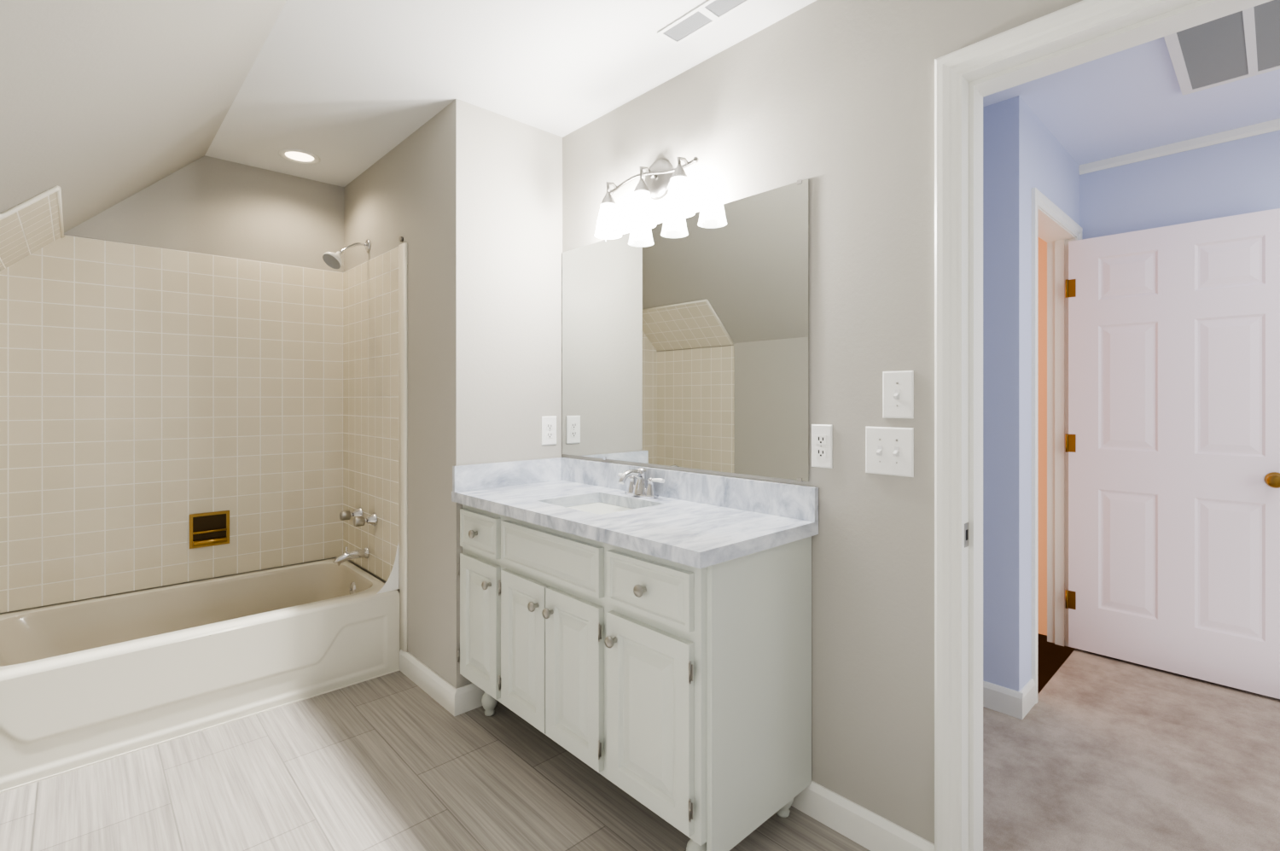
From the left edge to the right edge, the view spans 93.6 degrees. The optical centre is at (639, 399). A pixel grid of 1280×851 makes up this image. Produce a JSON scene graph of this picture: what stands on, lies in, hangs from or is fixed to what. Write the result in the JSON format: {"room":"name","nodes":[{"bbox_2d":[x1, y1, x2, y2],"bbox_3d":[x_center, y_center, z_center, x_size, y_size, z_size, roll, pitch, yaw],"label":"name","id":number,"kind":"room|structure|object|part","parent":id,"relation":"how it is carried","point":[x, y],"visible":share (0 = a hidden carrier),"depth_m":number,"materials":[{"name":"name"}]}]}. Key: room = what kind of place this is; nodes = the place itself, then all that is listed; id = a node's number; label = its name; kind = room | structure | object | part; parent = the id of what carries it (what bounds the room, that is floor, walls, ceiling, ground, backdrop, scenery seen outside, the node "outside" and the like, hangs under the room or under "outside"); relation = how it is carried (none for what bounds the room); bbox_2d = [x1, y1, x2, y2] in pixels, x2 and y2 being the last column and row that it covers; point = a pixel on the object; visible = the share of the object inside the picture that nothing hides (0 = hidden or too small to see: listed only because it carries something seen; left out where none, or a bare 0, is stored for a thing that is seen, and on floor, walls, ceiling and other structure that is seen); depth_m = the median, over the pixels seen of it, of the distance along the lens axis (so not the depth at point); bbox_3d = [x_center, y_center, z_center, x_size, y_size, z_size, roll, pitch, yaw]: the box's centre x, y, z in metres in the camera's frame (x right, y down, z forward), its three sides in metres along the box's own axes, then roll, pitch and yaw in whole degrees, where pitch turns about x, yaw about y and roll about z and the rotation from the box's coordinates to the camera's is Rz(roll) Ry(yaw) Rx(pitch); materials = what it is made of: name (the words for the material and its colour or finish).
{"room":"bathroom","nodes":[
{"label":"bathroom","id":0,"kind":"room"},
{"bbox_2d":[0,0,286,232],"bbox_3d":[-0.690,-0.856,0.724,0.935,0.874,5.200,0,0,-43],"label":"ceiling","id":1,"kind":"structure","parent":0,"point":[101,101],"depth_m":1.66,"materials":[{"name":"grey paint"}]},
{"bbox_2d":[0,185,63,271],"bbox_3d":[-2.321,-0.558,2.186,0.318,0.304,0.816,0,0,-43],"label":"wall tile","id":2,"kind":"object","parent":1,"relation":"attached to","point":[29,226],"depth_m":2.18,"materials":[{"name":"beige tile"}]},
{"bbox_2d":[0,155,343,614],"bbox_3d":[-2.278,0.027,2.882,1.575,2.440,0.120,0,0,-43],"label":"wall","id":3,"kind":"structure","parent":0,"point":[212,206],"depth_m":3.01,"materials":[{"name":"beige paint"}]},
{"bbox_2d":[0,234,343,612],"bbox_3d":[-2.189,0.082,2.875,1.435,1.587,0.010,0,0,-43],"label":"wall tile","id":4,"kind":"structure","parent":3,"relation":"attached to","point":[144,389],"depth_m":2.81,"materials":[{"name":"beige tile"}]},
{"bbox_2d":[189,510,229,548],"bbox_3d":[-2.097,0.635,2.931,0.162,0.165,0.034,0,0,-43],"label":"soap dish","id":5,"kind":"object","parent":4,"relation":"attached to","point":[208,528],"visible":1,"depth_m":2.94,"materials":[{"name":"gold metal"}]},
{"bbox_2d":[343,98,562,688],"bbox_3d":[-1.049,0.027,3.100,0.515,2.440,1.484,0,0,-43],"label":"wall","id":6,"kind":"structure","parent":0,"point":[474,193],"depth_m":2.56,"materials":[{"name":"grey paint"}]},
{"bbox_2d":[322,238,370,268],"bbox_3d":[-1.468,-0.737,3.011,0.217,0.177,0.093,0,0,-43],"label":"shower head","id":7,"kind":"object","parent":6,"relation":"attached to","point":[334,260],"visible":1,"depth_m":2.98},
{"bbox_2d":[332,506,377,565],"bbox_3d":[-1.454,0.695,3.021,0.164,0.261,0.273,0,0,-43],"label":"tub faucet","id":8,"kind":"object","parent":6,"relation":"attached to","point":[358,520],"visible":1,"depth_m":3.01,"materials":[{"name":"silver metal"}]},
{"bbox_2d":[343,246,398,581],"bbox_3d":[-1.381,0.082,3.070,0.009,1.587,0.813,0,0,-43],"label":"wall tile","id":9,"kind":"structure","parent":6,"relation":"attached to","point":[370,288],"depth_m":3.03,"materials":[{"name":"beige tile"}]},
{"bbox_2d":[398,236,407,651],"bbox_3d":[-1.086,0.198,2.754,0.011,1.897,0.072,0,0,-43],"label":"wall tile","id":10,"kind":"structure","parent":6,"relation":"attached to","point":[403,248],"depth_m":2.74,"materials":[{"name":"beige tile"}]},
{"bbox_2d":[541,415,556,445],"bbox_3d":[-0.404,0.139,2.682,0.078,0.128,0.007,0,0,-43],"label":"outlet","id":11,"kind":"object","parent":6,"relation":"attached to","point":[549,423],"visible":1,"depth_m":2.68,"materials":[{"name":"white plastic"}]},
{"bbox_2d":[399,648,934,850],"bbox_3d":[0.057,1.197,0.860,1.970,0.100,4.376,0,0,-43],"label":"baseboard","id":12,"kind":"structure","parent":6,"relation":"attached to","point":[864,827],"depth_m":1.76,"materials":[{"name":"white wood"}]},
{"bbox_2d":[0,633,1279,850],"bbox_3d":[0.508,1.297,1.931,4.335,0.100,5.320,0,0,-43],"label":"floor","id":13,"kind":"structure","parent":0,"point":[376,764],"depth_m":1.94,"materials":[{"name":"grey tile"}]},
{"bbox_2d":[0,543,399,793],"bbox_3d":[-1.905,0.955,2.574,1.432,0.585,0.815,0,0,-43],"label":"tub","id":14,"kind":"object","parent":13,"relation":"on","point":[90,682],"visible":1,"depth_m":2.39,"materials":[{"name":"beige ceramic"}]},
{"bbox_2d":[451,457,818,850],"bbox_3d":[-0.107,0.751,2.075,0.538,0.992,1.292,0,0,-43],"label":"vanity","id":15,"kind":"object","parent":13,"relation":"on","point":[654,625],"visible":1,"depth_m":1.73,"materials":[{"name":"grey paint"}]},
{"bbox_2d":[204,0,1279,186],"bbox_3d":[0.849,-1.243,2.251,3.400,0.100,5.320,0,0,-43],"label":"ceiling","id":16,"kind":"structure","parent":0,"point":[344,83],"depth_m":2.25,"materials":[{"name":"white paint"}]},
{"bbox_2d":[278,148,319,163],"bbox_3d":[-1.669,-1.189,2.946,0.180,0.007,0.180,0,0,-43],"label":"recessed light","id":17,"kind":"object","parent":16,"relation":"in","point":[292,154],"visible":1,"depth_m":2.94,"materials":[{"name":"white"}]},
{"bbox_2d":[657,0,752,45],"bbox_3d":[0.211,-1.190,1.852,0.093,0.006,0.352,0,0,-43],"label":"ceiling vent","id":18,"kind":"object","parent":16,"relation":"in","point":[709,12],"visible":1,"depth_m":1.88,"materials":[{"name":"silver metal"}]},
{"bbox_2d":[1163,0,1279,95],"bbox_3d":[2.101,-1.182,1.860,0.610,0.022,0.676,0,0,-43],"label":"ceiling vent","id":19,"kind":"object","parent":16,"relation":"in","point":[1245,43],"visible":0.94,"depth_m":2.01,"materials":[{"name":"silver metal"}]},
{"bbox_2d":[562,0,1082,843],"bbox_3d":[0.531,0.027,1.904,0.151,2.440,2.524,0,0,-43],"label":"wall","id":20,"kind":"structure","parent":0,"point":[838,96],"depth_m":1.71,"materials":[{"name":"grey paint"}]},
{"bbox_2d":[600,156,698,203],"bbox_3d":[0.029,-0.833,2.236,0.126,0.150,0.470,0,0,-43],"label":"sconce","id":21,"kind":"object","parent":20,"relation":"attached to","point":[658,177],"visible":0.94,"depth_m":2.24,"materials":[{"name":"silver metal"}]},
{"bbox_2d":[562,178,808,482],"bbox_3d":[0.078,-0.209,2.268,0.008,0.920,1.256,0,0,-43],"label":"mirror","id":22,"kind":"object","parent":20,"relation":"attached to","point":[685,341],"visible":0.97,"depth_m":2.14,"materials":[{"name":"clear glass"}]},
{"bbox_2d":[811,424,832,468],"bbox_3d":[0.538,0.138,1.781,0.007,0.128,0.068,0,0,-43],"label":"outlet","id":23,"kind":"object","parent":20,"relation":"attached to","point":[822,434],"visible":1,"depth_m":1.78,"materials":[{"name":"white plastic"}]},
{"bbox_2d":[865,426,913,477],"bbox_3d":[0.671,0.141,1.629,0.020,0.130,0.132,0,0,-43],"label":"double switch","id":24,"kind":"object","parent":20,"relation":"attached to","point":[888,450],"visible":1,"depth_m":1.63,"materials":[{"name":"white plastic"}]},
{"bbox_2d":[882,370,913,418],"bbox_3d":[0.688,-0.013,1.611,0.020,0.127,0.083,0,0,-43],"label":"switch","id":25,"kind":"object","parent":20,"relation":"attached to","point":[898,386],"visible":1,"depth_m":1.61,"materials":[{"name":"white plastic"}]},
{"bbox_2d":[934,0,1272,850],"bbox_3d":[1.123,0.189,1.277,0.191,2.117,0.884,0,0,-43],"label":"trim","id":26,"kind":"structure","parent":20,"relation":"attached to","point":[1085,31],"depth_m":1.51,"materials":[{"name":"white wood"}]},
{"bbox_2d":[983,95,1028,691],"bbox_3d":[0.990,0.027,2.978,0.120,2.440,1.586,0,0,-43],"label":"wall","id":27,"kind":"structure","parent":0,"point":[1005,123],"depth_m":2.41,"materials":[{"name":"blue paint"}]},
{"bbox_2d":[983,118,1279,719],"bbox_3d":[1.774,0.027,2.136,1.970,2.440,3.886,0,0,-43],"label":"trim","id":28,"kind":"structure","parent":27,"relation":"attached to","point":[1015,703],"depth_m":2.62,"materials":[{"name":"white wood"}]},
{"bbox_3d":[1.774,0.027,2.136,1.970,2.440,3.886,0,0,-43],"label":"hall baseboard","id":29,"kind":"part","parent":28,"relation":"part of","materials":[{"name":"white wood"}]},
{"bbox_2d":[1028,106,1034,680],"bbox_3d":[1.568,0.027,2.515,0.090,2.440,0.120,0,0,-43],"label":"wall","id":30,"kind":"structure","parent":0,"point":[1031,114],"depth_m":2.46,"materials":[{"name":"blue paint"}]},
{"bbox_2d":[1034,113,1076,222],"bbox_3d":[1.878,-1.010,2.806,0.760,0.365,0.120,0,0,-43],"label":"wall","id":31,"kind":"structure","parent":0,"point":[1055,169],"depth_m":2.73,"materials":[{"name":"blue paint"}]},
{"bbox_2d":[1031,187,1082,703],"bbox_3d":[1.877,0.189,3.054,1.182,2.117,0.518,0,0,-43],"label":"trim","id":32,"kind":"structure","parent":31,"relation":"attached to","point":[1050,223],"depth_m":3.04,"materials":[{"name":"white wood"}]},
{"bbox_2d":[1064,208,1279,698],"bbox_3d":[2.387,0.223,2.705,0.110,2.020,0.793,0,0,-43],"label":"hall door","id":33,"kind":"structure","parent":32,"relation":"attached to","point":[1172,439],"depth_m":2.70,"materials":[{"name":"white wood"}]},
{"bbox_2d":[1076,162,1079,225],"bbox_3d":[2.181,0.027,3.090,0.070,2.440,0.120,0,0,-43],"label":"wall","id":34,"kind":"structure","parent":0,"point":[1078,165],"depth_m":3.05,"materials":[{"name":"blue paint"}]},
{"bbox_2d":[1037,129,1279,634],"bbox_3d":[2.695,0.027,2.682,0.120,2.440,3.420,0,0,-43],"label":"wall","id":35,"kind":"structure","parent":0,"point":[1242,176],"depth_m":2.85,"materials":[{"name":"blue paint"}]}
]}

